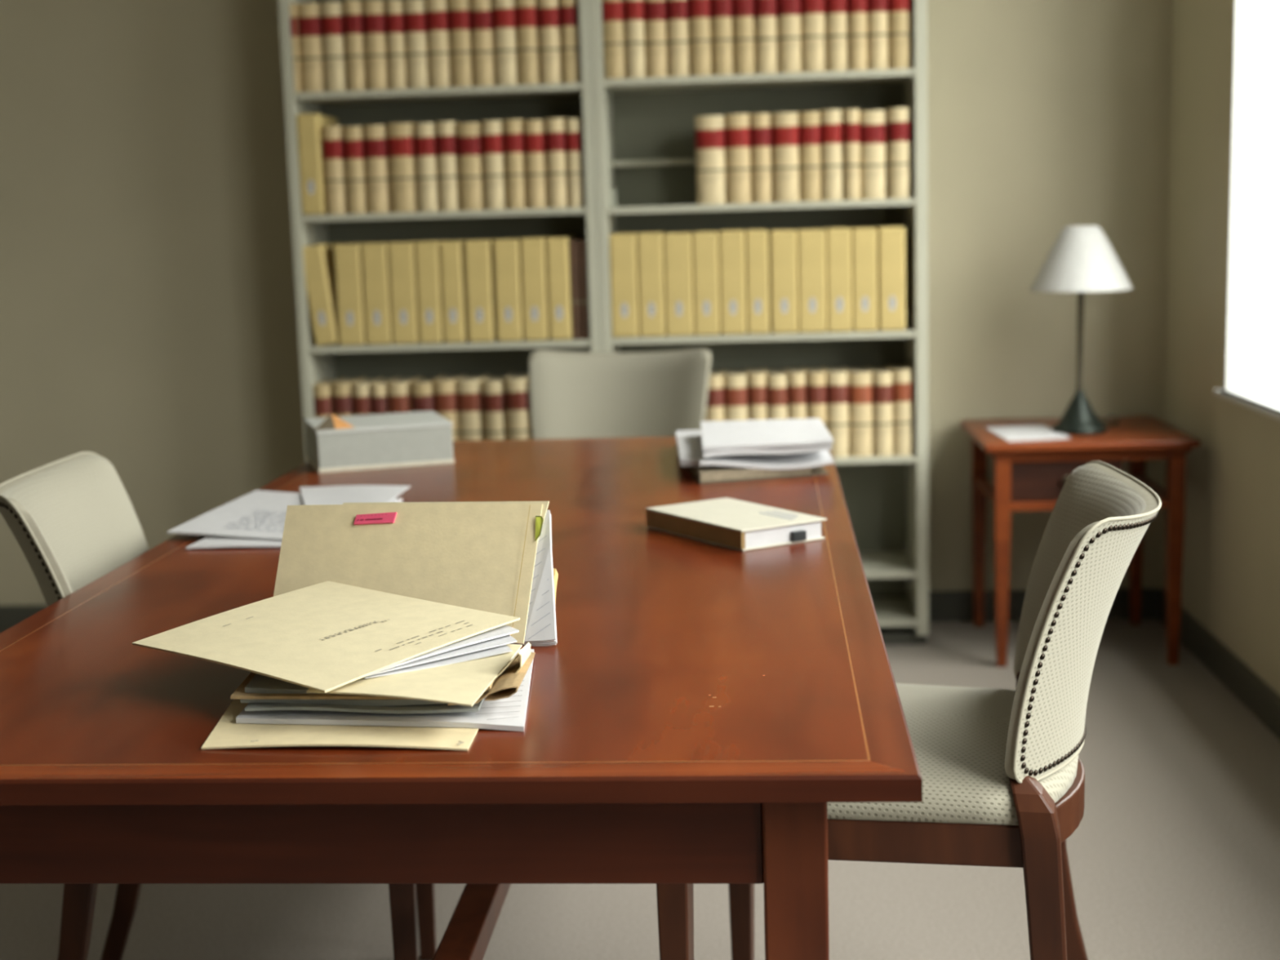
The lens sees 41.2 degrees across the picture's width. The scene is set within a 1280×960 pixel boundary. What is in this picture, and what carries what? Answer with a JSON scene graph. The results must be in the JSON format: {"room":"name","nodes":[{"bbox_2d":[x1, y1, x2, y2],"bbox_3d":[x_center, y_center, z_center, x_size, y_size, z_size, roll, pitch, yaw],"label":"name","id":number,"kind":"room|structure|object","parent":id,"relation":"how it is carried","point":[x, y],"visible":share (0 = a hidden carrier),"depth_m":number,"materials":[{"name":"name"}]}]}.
{"room":"office","nodes":[
{"label":"office","id":0,"kind":"room"},
{"bbox_2d":[0,0,1172,605],"bbox_3d":[-1.221,-1.017,5.032,6.154,2.950,0.200,-1,9,4],"label":"wall","id":1,"kind":"structure","parent":0,"point":[148,324],"depth_m":4.93,"materials":[{"name":"paint"}]},
{"bbox_2d":[0,587,1161,633],"bbox_3d":[-1.266,0.414,5.155,5.594,0.088,0.014,-1,9,4],"label":"baseboard","id":2,"kind":"structure","parent":1,"relation":"attached to","point":[944,606],"depth_m":5.00,"materials":[{"name":"paint"}]},
{"bbox_2d":[0,617,1279,959],"bbox_3d":[-1.429,1.146,1.157,6.154,0.100,8.546,-1,9,4],"label":"floor","id":3,"kind":"structure","parent":0,"point":[1174,851],"depth_m":3.08,"materials":[{"name":"carpet"}]},
{"bbox_2d":[0,451,436,959],"bbox_3d":[-0.614,0.410,2.543,0.603,0.874,0.477,-2,9,-4],"label":"upholstered chair","id":4,"kind":"object","parent":3,"relation":"on","point":[73,518],"visible":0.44,"depth_m":2.54,"materials":[{"name":"beige fabric"}]},
{"bbox_2d":[278,0,601,462],"bbox_3d":[-0.525,-0.660,4.791,0.839,2.280,0.296,-1,9,4],"label":"bookcase","id":5,"kind":"object","parent":3,"relation":"on","point":[460,104],"visible":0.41,"depth_m":4.83,"materials":[{"name":"grey metal"}]},
{"bbox_2d":[296,3,324,92],"bbox_3d":[-0.888,-1.181,4.677,0.068,0.234,0.176,-1,9,4],"label":"volume","id":6,"kind":"object","parent":5,"relation":"on","point":[308,15],"visible":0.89,"depth_m":4.60,"materials":[{"name":"beige leather"}]},
{"bbox_2d":[296,113,337,215],"bbox_3d":[-0.893,-0.879,4.755,0.060,0.272,0.241,-1,9,4],"label":"binder","id":7,"kind":"object","parent":5,"relation":"on","point":[309,126],"visible":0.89,"depth_m":4.64,"materials":[{"name":"yellow"}]},
{"bbox_2d":[302,242,340,346],"bbox_3d":[-0.881,-0.528,4.811,0.091,0.280,0.241,-1,9,4],"label":"binder","id":8,"kind":"object","parent":5,"relation":"on","point":[318,259],"visible":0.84,"depth_m":4.70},
{"bbox_2d":[320,1,347,91],"bbox_3d":[-0.825,-1.181,4.671,0.060,0.234,0.176,-1,9,4],"label":"volume","id":9,"kind":"object","parent":5,"relation":"on","point":[331,12],"visible":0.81,"depth_m":4.59,"materials":[{"name":"beige leather"}]},
{"bbox_2d":[321,125,346,214],"bbox_3d":[-0.833,-0.858,4.724,0.058,0.237,0.176,-1,9,4],"label":"volume","id":10,"kind":"object","parent":5,"relation":"on","point":[332,135],"visible":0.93,"depth_m":4.64,"materials":[{"name":"beige leather"}]},
{"bbox_2d":[333,242,372,345],"bbox_3d":[-0.795,-0.528,4.805,0.073,0.278,0.241,-1,9,4],"label":"binder","id":11,"kind":"object","parent":5,"relation":"on","point":[347,256],"visible":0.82,"depth_m":4.69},
{"bbox_2d":[342,126,367,213],"bbox_3d":[-0.776,-0.858,4.721,0.056,0.234,0.176,-1,9,4],"label":"volume","id":12,"kind":"object","parent":5,"relation":"on","point":[353,136],"visible":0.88,"depth_m":4.64,"materials":[{"name":"beige leather"}]},
{"bbox_2d":[342,0,366,90],"bbox_3d":[-0.768,-1.184,4.667,0.053,0.236,0.176,-1,9,4],"label":"volume","id":13,"kind":"object","parent":5,"relation":"on","point":[352,9],"visible":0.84,"depth_m":4.59,"materials":[{"name":"beige leather"}]},
{"bbox_2d":[361,0,388,89],"bbox_3d":[-0.712,-1.184,4.663,0.061,0.234,0.176,-1,9,4],"label":"volume","id":14,"kind":"object","parent":5,"relation":"on","point":[373,11],"visible":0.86,"depth_m":4.58,"materials":[{"name":"beige leather"}]},
{"bbox_2d":[362,124,391,213],"bbox_3d":[-0.717,-0.860,4.718,0.064,0.236,0.176,-1,9,4],"label":"volume","id":15,"kind":"object","parent":5,"relation":"on","point":[375,136],"visible":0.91,"depth_m":4.64,"materials":[{"name":"beige leather"}]},
{"bbox_2d":[360,241,398,344],"bbox_3d":[-0.720,-0.530,4.800,0.071,0.278,0.241,-1,9,4],"label":"binder","id":16,"kind":"object","parent":5,"relation":"on","point":[375,257],"visible":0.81,"depth_m":4.68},
{"bbox_2d":[384,0,407,88],"bbox_3d":[-0.655,-1.185,4.661,0.052,0.233,0.176,-1,9,4],"label":"volume","id":17,"kind":"object","parent":5,"relation":"on","point":[393,9],"visible":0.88,"depth_m":4.58,"materials":[{"name":"beige leather"}]},
{"bbox_2d":[386,123,417,212],"bbox_3d":[-0.646,-0.862,4.712,0.074,0.238,0.176,-1,9,4],"label":"volume","id":18,"kind":"object","parent":5,"relation":"on","point":[400,136],"visible":0.85,"depth_m":4.63,"materials":[{"name":"beige leather"}]},
{"bbox_2d":[387,240,422,344],"bbox_3d":[-0.646,-0.531,4.796,0.072,0.278,0.241,-1,9,4],"label":"binder","id":19,"kind":"object","parent":5,"relation":"on","point":[402,255],"visible":0.81,"depth_m":4.68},
{"bbox_2d":[403,0,429,88],"bbox_3d":[-0.600,-1.186,4.658,0.061,0.234,0.176,-1,9,4],"label":"volume","id":20,"kind":"object","parent":5,"relation":"on","point":[414,11],"visible":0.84,"depth_m":4.58,"materials":[{"name":"beige leather"}]},
{"bbox_2d":[413,123,439,211],"bbox_3d":[-0.579,-0.863,4.708,0.058,0.237,0.176,-1,9,4],"label":"volume","id":21,"kind":"object","parent":5,"relation":"on","point":[425,146],"visible":0.84,"depth_m":4.63,"materials":[{"name":"beige leather"}]},
{"bbox_2d":[414,240,450,343],"bbox_3d":[-0.574,-0.533,4.791,0.065,0.279,0.241,-1,9,4],"label":"binder","id":22,"kind":"object","parent":5,"relation":"on","point":[428,266],"visible":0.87,"depth_m":4.67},
{"bbox_2d":[425,0,451,88],"bbox_3d":[-0.540,-1.189,4.653,0.061,0.236,0.176,-1,9,4],"label":"volume","id":23,"kind":"object","parent":5,"relation":"on","point":[436,11],"visible":0.8,"depth_m":4.57,"materials":[{"name":"beige leather"}]},
{"bbox_2d":[435,121,459,211],"bbox_3d":[-0.521,-0.865,4.705,0.053,0.239,0.176,-1,9,4],"label":"volume","id":24,"kind":"object","parent":5,"relation":"on","point":[446,131],"visible":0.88,"depth_m":4.62,"materials":[{"name":"beige leather"}]},
{"bbox_2d":[439,239,471,342],"bbox_3d":[-0.509,-0.534,4.787,0.059,0.278,0.241,-1,9,4],"label":"binder","id":25,"kind":"object","parent":5,"relation":"on","point":[451,252],"visible":0.84,"depth_m":4.67,"materials":[{"name":"yellow"}]},
{"bbox_2d":[447,0,473,87],"bbox_3d":[-0.480,-1.190,4.650,0.061,0.237,0.176,-1,9,4],"label":"volume","id":26,"kind":"object","parent":5,"relation":"on","point":[459,14],"visible":0.84,"depth_m":4.57,"materials":[{"name":"beige leather"}]},
{"bbox_2d":[455,122,484,210],"bbox_3d":[-0.460,-0.864,4.701,0.068,0.233,0.176,-1,9,4],"label":"volume","id":27,"kind":"object","parent":5,"relation":"on","point":[468,135],"visible":0.92,"depth_m":4.62,"materials":[{"name":"beige leather"}]},
{"bbox_2d":[455,373,488,440],"bbox_3d":[-0.471,-0.173,4.813,0.070,0.236,0.176,-1,9,4],"label":"volume","id":28,"kind":"object","parent":5,"relation":"on","point":[468,388],"visible":0.72,"depth_m":4.73,"materials":[{"name":"brown leather"}]},
{"bbox_2d":[463,238,499,342],"bbox_3d":[-0.436,-0.535,4.782,0.071,0.278,0.241,-1,9,4],"label":"binder","id":29,"kind":"object","parent":5,"relation":"on","point":[478,253],"visible":0.87,"depth_m":4.67,"materials":[{"name":"yellow"}]},
{"bbox_2d":[469,0,495,86],"bbox_3d":[-0.420,-1.190,4.646,0.060,0.233,0.176,-1,9,4],"label":"volume","id":30,"kind":"object","parent":5,"relation":"on","point":[481,11],"visible":0.81,"depth_m":4.57,"materials":[{"name":"beige leather"}]},
{"bbox_2d":[480,120,506,209],"bbox_3d":[-0.395,-0.867,4.696,0.058,0.237,0.176,-1,9,4],"label":"volume","id":31,"kind":"object","parent":5,"relation":"on","point":[492,131],"visible":0.88,"depth_m":4.62,"materials":[{"name":"beige leather"}]},
{"bbox_2d":[492,0,518,85],"bbox_3d":[-0.359,-1.192,4.640,0.062,0.237,0.176,-1,9,4],"label":"volume","id":32,"kind":"object","parent":5,"relation":"on","point":[504,20],"visible":0.84,"depth_m":4.56,"materials":[{"name":"beige leather"}]},
{"bbox_2d":[493,237,525,341],"bbox_3d":[-0.356,-0.537,4.777,0.071,0.278,0.241,-1,9,4],"label":"binder","id":33,"kind":"object","parent":5,"relation":"on","point":[506,251],"visible":0.88,"depth_m":4.66,"materials":[{"name":"yellow"}]},
{"bbox_2d":[502,119,526,208],"bbox_3d":[-0.338,-0.869,4.693,0.053,0.238,0.176,-1,9,4],"label":"volume","id":34,"kind":"object","parent":5,"relation":"on","point":[513,143],"visible":0.88,"depth_m":4.61,"materials":[{"name":"beige leather"}]},
{"bbox_2d":[515,0,540,84],"bbox_3d":[-0.299,-1.194,4.637,0.059,0.238,0.176,-1,9,4],"label":"volume","id":35,"kind":"object","parent":5,"relation":"on","point":[526,11],"visible":0.81,"depth_m":4.56,"materials":[{"name":"beige leather"}]},
{"bbox_2d":[523,120,547,208],"bbox_3d":[-0.281,-0.868,4.690,0.058,0.235,0.176,-1,9,4],"label":"volume","id":36,"kind":"object","parent":5,"relation":"on","point":[534,139],"visible":0.84,"depth_m":4.61,"materials":[{"name":"beige leather"}]},
{"bbox_2d":[520,236,552,341],"bbox_3d":[-0.283,-0.539,4.772,0.067,0.280,0.241,-1,9,4],"label":"binder","id":37,"kind":"object","parent":5,"relation":"on","point":[532,250],"visible":0.87,"depth_m":4.66,"materials":[{"name":"yellow"}]},
{"bbox_2d":[537,0,561,84],"bbox_3d":[-0.240,-1.193,4.633,0.059,0.234,0.176,-1,9,4],"label":"volume","id":38,"kind":"object","parent":5,"relation":"on","point":[548,11],"visible":0.85,"depth_m":4.55,"materials":[{"name":"beige leather"}]},
{"bbox_2d":[544,118,568,208],"bbox_3d":[-0.223,-0.870,4.683,0.057,0.238,0.176,-1,9,4],"label":"volume","id":39,"kind":"object","parent":5,"relation":"on","point":[554,128],"visible":0.92,"depth_m":4.60,"materials":[{"name":"beige leather"}]},
{"bbox_2d":[546,235,576,340],"bbox_3d":[-0.216,-0.540,4.768,0.061,0.279,0.241,-1,9,4],"label":"binder","id":40,"kind":"object","parent":5,"relation":"on","point":[557,248],"visible":0.9,"depth_m":4.65,"materials":[{"name":"yellow"}]},
{"bbox_2d":[559,0,581,83],"bbox_3d":[-0.186,-1.196,4.631,0.048,0.236,0.176,-1,9,4],"label":"volume","id":41,"kind":"object","parent":5,"relation":"on","point":[569,20],"visible":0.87,"depth_m":4.55,"materials":[{"name":"beige leather"}]},
{"bbox_2d":[0,436,922,959],"bbox_3d":[-0.197,0.450,2.634,1.056,0.740,2.222,-1,9,4],"label":"meeting table","id":42,"kind":"object","parent":3,"relation":"on","point":[697,710],"visible":0.6,"depth_m":1.60,"materials":[{"name":"brown wood"}]},
{"bbox_2d":[186,535,281,549],"bbox_3d":[-0.534,0.076,2.677,0.241,0.006,0.317,0,9,9],"label":"paper sheets","id":43,"kind":"object","parent":42,"relation":"on","point":[211,541],"visible":0.14,"depth_m":2.55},
{"bbox_2d":[167,489,402,540],"bbox_3d":[-0.579,0.053,2.781,0.308,0.007,0.431,0,9,13],"label":"paper sheets","id":44,"kind":"object","parent":43,"relation":"on","point":[256,514],"visible":0.61,"depth_m":2.73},
{"bbox_2d":[299,484,411,505],"bbox_3d":[-0.514,0.036,2.850,0.205,0.006,0.345,-1,9,4],"label":"paper sheets","id":45,"kind":"object","parent":44,"relation":"on","point":[330,495],"visible":0.52,"depth_m":2.92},
{"bbox_2d":[201,698,479,751],"bbox_3d":[-0.289,0.221,1.715,0.284,0.006,0.324,-1,9,4],"label":"document folder","id":46,"kind":"object","parent":42,"relation":"on","point":[227,734],"visible":0.34,"depth_m":1.59,"materials":[{"name":"beige"}]},
{"bbox_2d":[235,648,533,731],"bbox_3d":[-0.247,0.212,1.750,0.294,0.010,0.287,-1,9,4],"label":"sheets","id":47,"kind":"object","parent":46,"relation":"on","point":[508,713],"visible":0.2,"depth_m":1.63,"materials":[{"name":"white paper"}]},
{"bbox_2d":[244,698,484,713],"bbox_3d":[-0.267,0.203,1.750,0.242,0.006,0.247,-1,9,4],"label":"loose papers","id":48,"kind":"object","parent":47,"relation":"on","point":[437,708],"visible":0.14,"depth_m":1.64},
{"bbox_2d":[240,698,446,706],"bbox_3d":[-0.274,0.197,1.756,0.244,0.009,0.234,-1,9,4],"label":"loose papers","id":49,"kind":"object","parent":48,"relation":"on","point":[348,702],"visible":0.11,"depth_m":1.65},
{"bbox_2d":[244,673,330,693],"bbox_3d":[-0.275,0.187,1.756,0.233,0.008,0.230,-1,9,4],"label":"loose papers","id":50,"kind":"object","parent":49,"relation":"on","point":[260,683],"visible":0.03,"depth_m":1.66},
{"bbox_2d":[230,626,513,699],"bbox_3d":[-0.270,0.187,1.752,0.269,0.013,0.239,-1,9,4],"label":"document folder","id":51,"kind":"object","parent":50,"relation":"on","point":[240,693],"visible":0.11,"depth_m":1.65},
{"bbox_2d":[306,642,535,706],"bbox_3d":[-0.211,0.183,1.689,0.203,0.038,0.254,-1,9,4],"label":"document folder","id":52,"kind":"object","parent":51,"relation":"on","point":[465,683],"visible":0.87,"depth_m":1.64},
{"bbox_2d":[132,581,519,693],"bbox_3d":[-0.328,0.158,1.785,0.300,0.022,0.271,5,11,38],"label":"document folder","id":53,"kind":"object","parent":52,"relation":"on","point":[327,636],"visible":1,"depth_m":1.77,"materials":[{"name":"beige"}]},
{"bbox_2d":[374,620,472,651],"bbox_3d":[-0.217,0.160,1.736,0.020,0.005,0.127,5,11,38],"label":"print","id":54,"kind":"object","parent":53,"relation":"on","point":[390,635],"depth_m":1.75,"materials":[{"name":"grey"}]},
{"bbox_2d":[303,410,454,473],"bbox_3d":[-0.526,-0.093,3.402,0.267,0.112,0.218,-4,9,-17],"label":"box","id":55,"kind":"object","parent":42,"relation":"on","point":[334,443],"visible":1,"depth_m":3.31,"materials":[{"name":"grey cardboard"}]},
{"bbox_2d":[273,503,542,644],"bbox_3d":[-0.279,0.104,1.981,0.329,0.143,0.100,1,9,15],"label":"document folder","id":56,"kind":"object","parent":42,"relation":"on","point":[480,557],"visible":0.77,"depth_m":1.99,"materials":[{"name":"beige"}]},
{"bbox_2d":[510,510,557,646],"bbox_3d":[-0.187,0.116,1.967,0.214,0.152,0.096,1,9,16],"label":"sheets","id":57,"kind":"object","parent":42,"relation":"on","point":[541,628],"visible":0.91,"depth_m":1.93,"materials":[{"name":"white paper"}]},
{"bbox_2d":[645,497,826,551],"bbox_3d":[0.141,0.064,2.541,0.161,0.031,0.250,-7,10,-30],"label":"book","id":58,"kind":"object","parent":42,"relation":"on","point":[729,522],"visible":1,"depth_m":2.48,"materials":[{"name":"white paper"}]},
{"bbox_2d":[675,444,828,484],"bbox_3d":[0.210,-0.037,3.261,0.240,0.004,0.508,-2,9,-3],"label":"document folder","id":59,"kind":"object","parent":42,"relation":"on","point":[819,470],"visible":0.19,"depth_m":3.05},
{"bbox_2d":[692,465,810,481],"bbox_3d":[0.208,-0.045,3.244,0.226,0.016,0.473,-2,9,-3],"label":"loose papers","id":60,"kind":"object","parent":59,"relation":"on","point":[714,473],"visible":0.29,"depth_m":3.04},
{"bbox_2d":[698,435,833,469],"bbox_3d":[0.231,-0.053,3.196,0.251,0.022,0.375,-1,9,4],"label":"paper sheets","id":61,"kind":"object","parent":60,"relation":"on","point":[820,458],"visible":0.42,"depth_m":3.07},
{"bbox_2d":[702,444,831,457],"bbox_3d":[0.233,-0.077,3.210,0.244,0.013,0.380,-1,9,4],"label":"paper sheets","id":62,"kind":"object","parent":61,"relation":"on","point":[792,450],"visible":0.17,"depth_m":3.05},
{"bbox_2d":[700,417,833,450],"bbox_3d":[0.234,-0.089,3.212,0.248,0.010,0.379,-1,9,4],"label":"paper sheets","id":63,"kind":"object","parent":62,"relation":"on","point":[786,433],"visible":1,"depth_m":3.18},
{"bbox_2d":[528,347,711,439],"bbox_3d":[-0.075,0.132,4.200,0.477,0.874,0.603,0,9,10],"label":"upholstered chair","id":64,"kind":"object","parent":3,"relation":"on","point":[658,393],"visible":0.43,"depth_m":4.35,"materials":[{"name":"beige fabric"}]},
{"bbox_2d":[590,0,928,644],"bbox_3d":[0.337,-0.677,4.735,0.888,2.280,0.296,-1,9,4],"label":"bookcase","id":65,"kind":"object","parent":3,"relation":"on","point":[652,186],"visible":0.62,"depth_m":4.81,"materials":[{"name":"grey metal"}]},
{"bbox_2d":[601,0,626,79],"bbox_3d":[-0.066,-1.206,4.622,0.060,0.239,0.176,-1,9,4],"label":"volume","id":66,"kind":"object","parent":65,"relation":"on","point":[612,11],"visible":0.84,"depth_m":4.54,"materials":[{"name":"beige leather"}]},
{"bbox_2d":[608,232,639,337],"bbox_3d":[-0.037,-0.548,4.756,0.074,0.282,0.241,-1,9,4],"label":"binder","id":67,"kind":"object","parent":65,"relation":"on","point":[622,246],"visible":0.82,"depth_m":4.64,"materials":[{"name":"yellow"}]},
{"bbox_2d":[636,231,666,337],"bbox_3d":[0.037,-0.549,4.751,0.071,0.282,0.241,-1,9,4],"label":"binder","id":68,"kind":"object","parent":65,"relation":"on","point":[650,245],"visible":0.88,"depth_m":4.63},
{"bbox_2d":[644,0,667,77],"bbox_3d":[0.046,-1.206,4.614,0.060,0.234,0.176,-1,9,4],"label":"volume","id":69,"kind":"object","parent":65,"relation":"on","point":[655,11],"visible":0.84,"depth_m":4.54,"materials":[{"name":"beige leather"}]},
{"bbox_2d":[665,0,689,76],"bbox_3d":[0.105,-1.207,4.610,0.059,0.235,0.176,-1,9,4],"label":"volume","id":70,"kind":"object","parent":65,"relation":"on","point":[677,11],"visible":0.81,"depth_m":4.53,"materials":[{"name":"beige leather"}]},
{"bbox_2d":[662,231,694,336],"bbox_3d":[0.112,-0.549,4.746,0.077,0.279,0.241,-1,9,4],"label":"binder","id":71,"kind":"object","parent":65,"relation":"on","point":[677,246],"visible":0.91,"depth_m":4.63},
{"bbox_2d":[687,0,711,75],"bbox_3d":[0.163,-1.210,4.605,0.059,0.239,0.176,-1,9,4],"label":"volume","id":72,"kind":"object","parent":65,"relation":"on","point":[699,11],"visible":0.86,"depth_m":4.53,"materials":[{"name":"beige leather"}]},
{"bbox_2d":[692,230,720,335],"bbox_3d":[0.187,-0.551,4.741,0.071,0.280,0.241,-1,9,4],"label":"binder","id":73,"kind":"object","parent":65,"relation":"on","point":[705,245],"visible":0.96,"depth_m":4.62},
{"bbox_2d":[694,115,726,204],"bbox_3d":[0.194,-0.873,4.657,0.080,0.234,0.176,-1,9,4],"label":"volume","id":74,"kind":"object","parent":65,"relation":"on","point":[710,152],"visible":0.98,"depth_m":4.58,"materials":[{"name":"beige leather"}]},
{"bbox_2d":[710,0,733,75],"bbox_3d":[0.222,-1.212,4.604,0.059,0.238,0.176,-1,9,4],"label":"volume","id":75,"kind":"object","parent":65,"relation":"on","point":[721,11],"visible":0.91,"depth_m":4.53,"materials":[{"name":"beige leather"}]},
{"bbox_2d":[718,229,746,334],"bbox_3d":[0.259,-0.554,4.736,0.071,0.282,0.241,-1,9,4],"label":"binder","id":76,"kind":"object","parent":65,"relation":"on","point":[731,242],"visible":1,"depth_m":4.62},
{"bbox_2d":[724,113,751,204],"bbox_3d":[0.268,-0.876,4.653,0.068,0.236,0.176,-1,9,4],"label":"volume","id":77,"kind":"object","parent":65,"relation":"on","point":[737,129],"visible":1,"depth_m":4.57,"materials":[{"name":"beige leather"}]},
{"bbox_2d":[732,0,755,74],"bbox_3d":[0.280,-1.212,4.601,0.059,0.237,0.176,-1,9,4],"label":"volume","id":78,"kind":"object","parent":65,"relation":"on","point":[743,11],"visible":0.89,"depth_m":4.52,"materials":[{"name":"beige leather"}]},
{"bbox_2d":[745,228,769,333],"bbox_3d":[0.326,-0.555,4.732,0.062,0.281,0.241,-1,9,4],"label":"binder","id":79,"kind":"object","parent":65,"relation":"on","point":[756,239],"visible":1,"depth_m":4.62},
{"bbox_2d":[749,113,772,203],"bbox_3d":[0.330,-0.877,4.651,0.056,0.235,0.176,-1,9,4],"label":"volume","id":80,"kind":"object","parent":65,"relation":"on","point":[760,123],"visible":0.99,"depth_m":4.57,"materials":[{"name":"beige leather"}]},
{"bbox_2d":[754,0,777,73],"bbox_3d":[0.339,-1.212,4.595,0.059,0.234,0.176,-1,9,4],"label":"volume","id":81,"kind":"object","parent":65,"relation":"on","point":[765,11],"visible":0.93,"depth_m":4.52,"materials":[{"name":"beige leather"}]},
{"bbox_2d":[768,228,798,333],"bbox_3d":[0.398,-0.555,4.728,0.074,0.279,0.241,-1,9,4],"label":"binder","id":82,"kind":"object","parent":65,"relation":"on","point":[783,252],"visible":1,"depth_m":4.61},
{"bbox_2d":[770,112,799,202],"bbox_3d":[0.396,-0.878,4.644,0.072,0.235,0.176,-1,9,4],"label":"volume","id":83,"kind":"object","parent":65,"relation":"on","point":[784,126],"visible":0.98,"depth_m":4.56,"materials":[{"name":"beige leather"}]},
{"bbox_2d":[776,0,801,72],"bbox_3d":[0.401,-1.214,4.592,0.062,0.236,0.176,-1,9,4],"label":"volume","id":84,"kind":"object","parent":65,"relation":"on","point":[788,11],"visible":0.88,"depth_m":4.51,"materials":[{"name":"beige leather"}]},
{"bbox_2d":[798,111,821,201],"bbox_3d":[0.461,-0.880,4.643,0.059,0.236,0.176,-1,9,4],"label":"volume","id":85,"kind":"object","parent":65,"relation":"on","point":[809,122],"visible":0.91,"depth_m":4.56,"materials":[{"name":"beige leather"}]},
{"bbox_2d":[795,227,826,333],"bbox_3d":[0.473,-0.556,4.723,0.077,0.278,0.241,-1,9,4],"label":"binder","id":86,"kind":"object","parent":65,"relation":"on","point":[811,242],"visible":0.91,"depth_m":4.61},
{"bbox_2d":[800,0,825,71],"bbox_3d":[0.464,-1.217,4.588,0.065,0.239,0.176,-1,9,4],"label":"volume","id":87,"kind":"object","parent":65,"relation":"on","point":[812,11],"visible":0.81,"depth_m":4.51,"materials":[{"name":"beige leather"}]},
{"bbox_2d":[819,109,842,200],"bbox_3d":[0.519,-0.883,4.638,0.058,0.239,0.176,-1,9,4],"label":"volume","id":88,"kind":"object","parent":65,"relation":"on","point":[831,126],"visible":0.91,"depth_m":4.56,"materials":[{"name":"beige leather"}]},
{"bbox_2d":[824,0,847,71],"bbox_3d":[0.526,-1.217,4.585,0.056,0.237,0.176,-1,9,4],"label":"volume","id":89,"kind":"object","parent":65,"relation":"on","point":[836,11],"visible":0.91,"depth_m":4.51,"materials":[{"name":"beige leather"}]},
{"bbox_2d":[823,365,848,457],"bbox_3d":[0.547,-0.192,4.745,0.060,0.234,0.176,-1,9,4],"label":"volume","id":90,"kind":"object","parent":65,"relation":"on","point":[837,379],"visible":0.81,"depth_m":4.66,"materials":[{"name":"brown leather"}]},
{"bbox_2d":[822,226,852,332],"bbox_3d":[0.546,-0.558,4.718,0.068,0.280,0.241,-1,9,4],"label":"box","id":91,"kind":"object","parent":65,"relation":"on","point":[838,239],"visible":0.85,"depth_m":4.60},
{"bbox_2d":[841,108,860,199],"bbox_3d":[0.573,-0.883,4.633,0.042,0.239,0.176,-1,9,4],"label":"volume","id":92,"kind":"object","parent":65,"relation":"on","point":[850,117],"visible":0.91,"depth_m":4.55,"materials":[{"name":"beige leather"}]},
{"bbox_2d":[845,366,873,456],"bbox_3d":[0.611,-0.192,4.743,0.067,0.231,0.176,-1,9,4],"label":"volume","id":93,"kind":"object","parent":65,"relation":"on","point":[860,442],"visible":0.91,"depth_m":4.66,"materials":[{"name":"leather"}]},
{"bbox_2d":[849,226,877,331],"bbox_3d":[0.615,-0.559,4.714,0.067,0.278,0.241,-1,9,4],"label":"box","id":94,"kind":"object","parent":65,"relation":"on","point":[864,239],"visible":0.84,"depth_m":4.60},
{"bbox_2d":[859,110,885,199],"bbox_3d":[0.629,-0.882,4.632,0.070,0.233,0.176,-1,9,4],"label":"volume","id":95,"kind":"object","parent":65,"relation":"on","point":[872,122],"visible":0.9,"depth_m":4.55,"materials":[{"name":"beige leather"}]},
{"bbox_2d":[868,365,892,456],"bbox_3d":[0.670,-0.193,4.736,0.054,0.232,0.176,-1,9,4],"label":"volume","id":96,"kind":"object","parent":65,"relation":"on","point":[882,376],"visible":0.91,"depth_m":4.66,"materials":[{"name":"brown leather"}]},
{"bbox_2d":[872,226,905,330],"bbox_3d":[0.688,-0.561,4.709,0.072,0.279,0.241,-1,9,4],"label":"box","id":97,"kind":"object","parent":65,"relation":"on","point":[891,240],"visible":0.88,"depth_m":4.59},
{"bbox_2d":[885,107,910,199],"bbox_3d":[0.698,-0.885,4.624,0.059,0.238,0.176,-1,9,4],"label":"volume","id":98,"kind":"object","parent":65,"relation":"on","point":[897,119],"visible":0.88,"depth_m":4.54,"materials":[{"name":"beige leather"}]},
{"bbox_2d":[887,364,912,455],"bbox_3d":[0.725,-0.197,4.735,0.056,0.236,0.176,-1,9,4],"label":"volume","id":99,"kind":"object","parent":65,"relation":"on","point":[902,375],"visible":0.88,"depth_m":4.65,"materials":[{"name":"leather"}]},
{"bbox_2d":[656,460,1161,959],"bbox_3d":[0.349,0.437,2.190,0.603,0.874,0.477,1,9,14],"label":"upholstered chair","id":100,"kind":"object","parent":3,"relation":"on","point":[1002,773],"visible":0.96,"depth_m":1.98,"materials":[{"name":"beige fabric"}]},
{"bbox_2d":[960,415,1200,666],"bbox_3d":[1.186,0.159,4.671,0.546,0.600,0.529,-1,9,4],"label":"side table","id":101,"kind":"object","parent":3,"relation":"on","point":[1032,475],"visible":0.83,"depth_m":4.44,"materials":[{"name":"orange wood"}]},
{"bbox_2d":[1029,225,1133,435],"bbox_3d":[1.177,-0.411,4.599,0.266,0.548,0.403,-1,9,4],"label":"table lamp","id":102,"kind":"object","parent":101,"relation":"on","point":[1082,260],"visible":1,"depth_m":4.44,"materials":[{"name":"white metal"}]},
{"bbox_2d":[1161,0,1279,695],"bbox_3d":[1.416,-0.416,0.732,0.360,2.950,8.146,-1,9,4],"label":"wall","id":103,"kind":"structure","parent":0,"point":[1223,291],"depth_m":4.25,"materials":[{"name":"paint"}]},
{"bbox_2d":[1156,588,1279,740],"bbox_3d":[1.271,1.002,0.961,0.014,0.088,8.132,-1,9,4],"label":"baseboard","id":104,"kind":"structure","parent":103,"relation":"attached to","point":[1247,686],"depth_m":4.23,"materials":[{"name":"paint"}]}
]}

